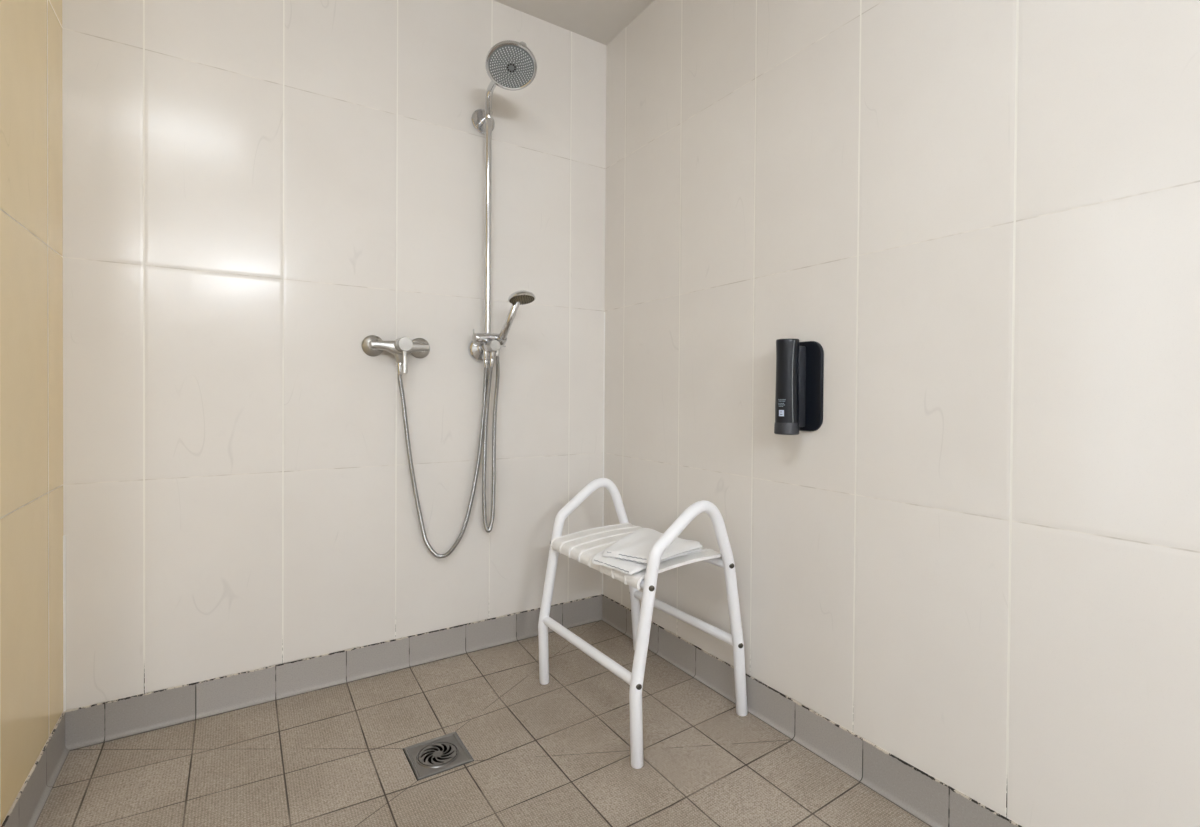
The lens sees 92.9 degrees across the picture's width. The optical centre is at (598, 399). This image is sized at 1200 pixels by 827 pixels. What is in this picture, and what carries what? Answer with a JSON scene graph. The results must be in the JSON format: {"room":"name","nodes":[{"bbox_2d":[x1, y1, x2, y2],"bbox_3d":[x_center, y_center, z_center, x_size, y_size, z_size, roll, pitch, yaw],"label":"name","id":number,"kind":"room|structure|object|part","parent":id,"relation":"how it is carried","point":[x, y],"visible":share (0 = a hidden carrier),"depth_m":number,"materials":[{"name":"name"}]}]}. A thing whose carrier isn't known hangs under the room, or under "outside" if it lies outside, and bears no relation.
{"room":"shower room","nodes":[
{"label":"shower room","id":0,"kind":"room"},
{"bbox_2d":[0,0,62,826],"bbox_3d":[-1.172,-0.275,1.022,0.110,2.623,1.070,0,1,-32],"label":"wall","id":1,"kind":"structure","parent":0,"point":[31,113],"depth_m":1.26,"materials":[{"name":"yellow tile"}]},
{"bbox_2d":[1,711,69,826],"bbox_3d":[-1.129,0.907,1.068,0.018,0.148,1.072,0,1,-32],"label":"baseboard","id":2,"kind":"structure","parent":1,"relation":"attached to","point":[29,803],"depth_m":1.32,"materials":[{"name":"grey tile"}]},
{"bbox_2d":[62,0,605,709],"bbox_3d":[-0.755,-0.281,2.010,2.050,2.623,0.150,0,1,-32],"label":"wall","id":3,"kind":"structure","parent":0,"point":[255,192],"depth_m":1.82,"materials":[{"name":"beige tile"}]},
{"bbox_2d":[63,535,65,711],"bbox_3d":[-1.417,0.594,1.512,0.006,0.466,0.006,0,1,-10],"label":"trim","id":4,"kind":"structure","parent":3,"relation":"attached to","point":[64,536],"depth_m":1.51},
{"bbox_2d":[65,594,601,750],"bbox_3d":[-0.699,0.902,1.965,1.705,0.148,0.018,0,1,-32],"label":"baseboard","id":5,"kind":"structure","parent":3,"relation":"attached to","point":[86,726],"depth_m":1.80,"materials":[{"name":"grey tile"}]},
{"bbox_2d":[362,335,429,373],"bbox_3d":[-0.666,-0.150,1.915,0.227,0.130,0.108,0,1,-32],"label":"shower mixer","id":6,"kind":"object","parent":3,"relation":"attached to","point":[372,345],"visible":1,"depth_m":1.90,"materials":[{"name":"silver metal"}]},
{"bbox_3d":[-0.642,-0.145,1.885,0.048,0.121,0.032,0,1,-32],"label":"lever","id":7,"kind":"part","parent":6,"relation":"part of","materials":[{"name":"silver metal"}]},
{"bbox_2d":[397,360,488,557],"bbox_3d":[-0.550,0.210,2.011,0.319,0.710,0.050,0,1,-29],"label":"shower hose","id":8,"kind":"object","parent":6,"relation":"hanging from","point":[433,552],"visible":1,"depth_m":2.01,"materials":[{"name":"metal"}]},
{"bbox_2d":[468,40,536,361],"bbox_3d":[-0.341,-0.645,1.974,0.168,1.013,0.346,0,1,-32],"label":"shower column","id":9,"kind":"structure","parent":3,"relation":"attached to","point":[510,65],"depth_m":2.04,"materials":[{"name":"silver metal"}]},
{"bbox_3d":[-0.444,-0.226,2.029,0.011,0.048,0.033,0,1,-32],"label":"slider knob","id":10,"kind":"part","parent":9,"relation":"part of","materials":[{"name":"silver metal"}]},
{"bbox_2d":[482,349,499,532],"bbox_3d":[-0.393,0.151,2.080,0.062,0.675,0.036,0,1,-19],"label":"shower hose","id":11,"kind":"object","parent":9,"relation":"hanging from","point":[497,353],"visible":0.98,"depth_m":2.07,"materials":[{"name":"metal"}]},
{"bbox_3d":[-0.365,-0.189,2.029,0.060,0.040,0.038,0,1,-32],"label":"diverter knob","id":12,"kind":"part","parent":9,"relation":"part of","materials":[{"name":"silver metal"}]},
{"bbox_2d":[498,290,535,348],"bbox_3d":[-0.293,-0.280,2.028,0.095,0.194,0.185,0,1,-32],"label":"shower","id":13,"kind":"object","parent":9,"relation":"in","point":[522,297],"visible":0.94,"depth_m":1.99,"materials":[{"name":"silver metal"}]},
{"bbox_3d":[-0.332,-0.274,2.036,0.129,0.182,0.047,1,1,40],"label":"handle","id":14,"kind":"part","parent":13,"relation":"part of","materials":[{"name":"silver metal"}]},
{"bbox_2d":[602,312,604,594],"bbox_3d":[0.020,0.230,2.418,0.006,1.196,0.006,0,1,-32],"label":"trim","id":15,"kind":"structure","parent":3,"relation":"attached to","point":[604,312],"depth_m":2.41,"materials":[{"name":"white plastic"}]},
{"bbox_2d":[418,745,456,763],"bbox_3d":[-0.439,1.004,1.553,0.107,0.070,0.107,0,1,-32],"label":"drain cover","id":16,"kind":"object","parent":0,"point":[427,754],"depth_m":1.55,"materials":[{"name":"silver metal"}]},
{"bbox_2d":[35,620,929,826],"bbox_3d":[0.008,0.973,-0.361,3.000,0.030,4.700,0,1,-32],"label":"floor","id":17,"kind":"structure","parent":0,"point":[556,753],"depth_m":1.49,"materials":[{"name":"brown tile"}]},
{"bbox_2d":[403,732,473,780],"bbox_3d":[-0.439,1.001,1.553,0.151,0.075,0.156,0,1,-32],"label":"floor drain","id":18,"kind":"object","parent":17,"relation":"in","point":[437,755],"visible":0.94,"depth_m":1.55,"materials":[{"name":"silver metal"}]},
{"bbox_2d":[538,478,747,768],"bbox_3d":[0.123,0.619,1.811,0.436,0.673,0.549,0,1,-34],"label":"stool","id":19,"kind":"object","parent":17,"relation":"on","point":[581,546],"visible":0.88,"depth_m":1.69,"materials":[{"name":"metal"}]},
{"bbox_3d":[-0.019,0.616,2.023,0.436,0.673,0.033,0,1,-34],"label":"frame","id":20,"kind":"part","parent":19,"relation":"part of","materials":[{"name":"white metal"}]},
{"bbox_3d":[0.113,0.478,1.802,0.344,0.052,0.473,0,1,-34],"label":"seat","id":21,"kind":"part","parent":19,"relation":"part of","materials":[{"name":"white plastic"}]},
{"bbox_3d":[-0.006,0.494,1.723,0.025,0.025,0.498,0,1,-34],"label":"seat rail","id":22,"kind":"part","parent":19,"relation":"part of","materials":[{"name":"white plastic"}]},
{"bbox_2d":[592,528,702,574],"bbox_3d":[0.125,0.447,1.707,0.300,0.058,0.272,0,1,-40],"label":"bath towel","id":23,"kind":"object","parent":19,"relation":"on","point":[629,555],"visible":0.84,"depth_m":1.64,"materials":[{"name":"white fabric"}]},
{"bbox_3d":[0.264,0.622,1.598,0.436,0.673,0.033,0,1,-34],"label":"frame","id":24,"kind":"part","parent":19,"relation":"part of","materials":[{"name":"white metal"}]},
{"bbox_3d":[0.238,0.483,1.886,0.025,0.025,0.498,0,1,-34],"label":"seat rail","id":25,"kind":"part","parent":19,"relation":"part of","materials":[{"name":"white plastic"}]},
{"bbox_2d":[494,0,653,44],"bbox_3d":[0.025,-1.515,-0.384,3.300,0.100,5.000,0,1,-32],"label":"ceiling","id":26,"kind":"structure","parent":0,"point":[601,21],"depth_m":2.20,"materials":[{"name":"grey paint"}]},
{"bbox_2d":[603,0,1199,826],"bbox_3d":[1.386,-0.252,0.408,0.150,2.623,4.850,0,1,-32],"label":"wall","id":27,"kind":"structure","parent":0,"point":[980,565],"depth_m":1.25,"materials":[{"name":"beige tile"}]},
{"bbox_2d":[774,339,823,434],"bbox_3d":[0.518,-0.034,1.548,0.094,0.255,0.142,0,1,-32],"label":"soap dispenser","id":28,"kind":"object","parent":27,"relation":"attached to","point":[799,365],"visible":1,"depth_m":1.52,"materials":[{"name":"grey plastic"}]},
{"bbox_2d":[775,339,798,422],"bbox_3d":[0.507,-0.048,1.537,0.062,0.226,0.061,0,1,-32],"label":"bottle","id":29,"kind":"object","parent":28,"relation":"on","point":[787,350],"depth_m":1.51,"materials":[{"name":"black plastic"}]},
{"bbox_3d":[0.553,-0.036,1.570,0.010,0.244,0.142,0,1,-32],"label":"wall plate","id":30,"kind":"part","parent":28,"relation":"part of","materials":[{"name":"plastic"}]},
{"bbox_2d":[602,595,1021,826],"bbox_3d":[1.263,0.929,0.448,0.018,0.148,4.682,0,1,-32],"label":"baseboard","id":31,"kind":"structure","parent":27,"relation":"attached to","point":[928,799],"depth_m":1.49,"materials":[{"name":"grey tile"}]}
]}

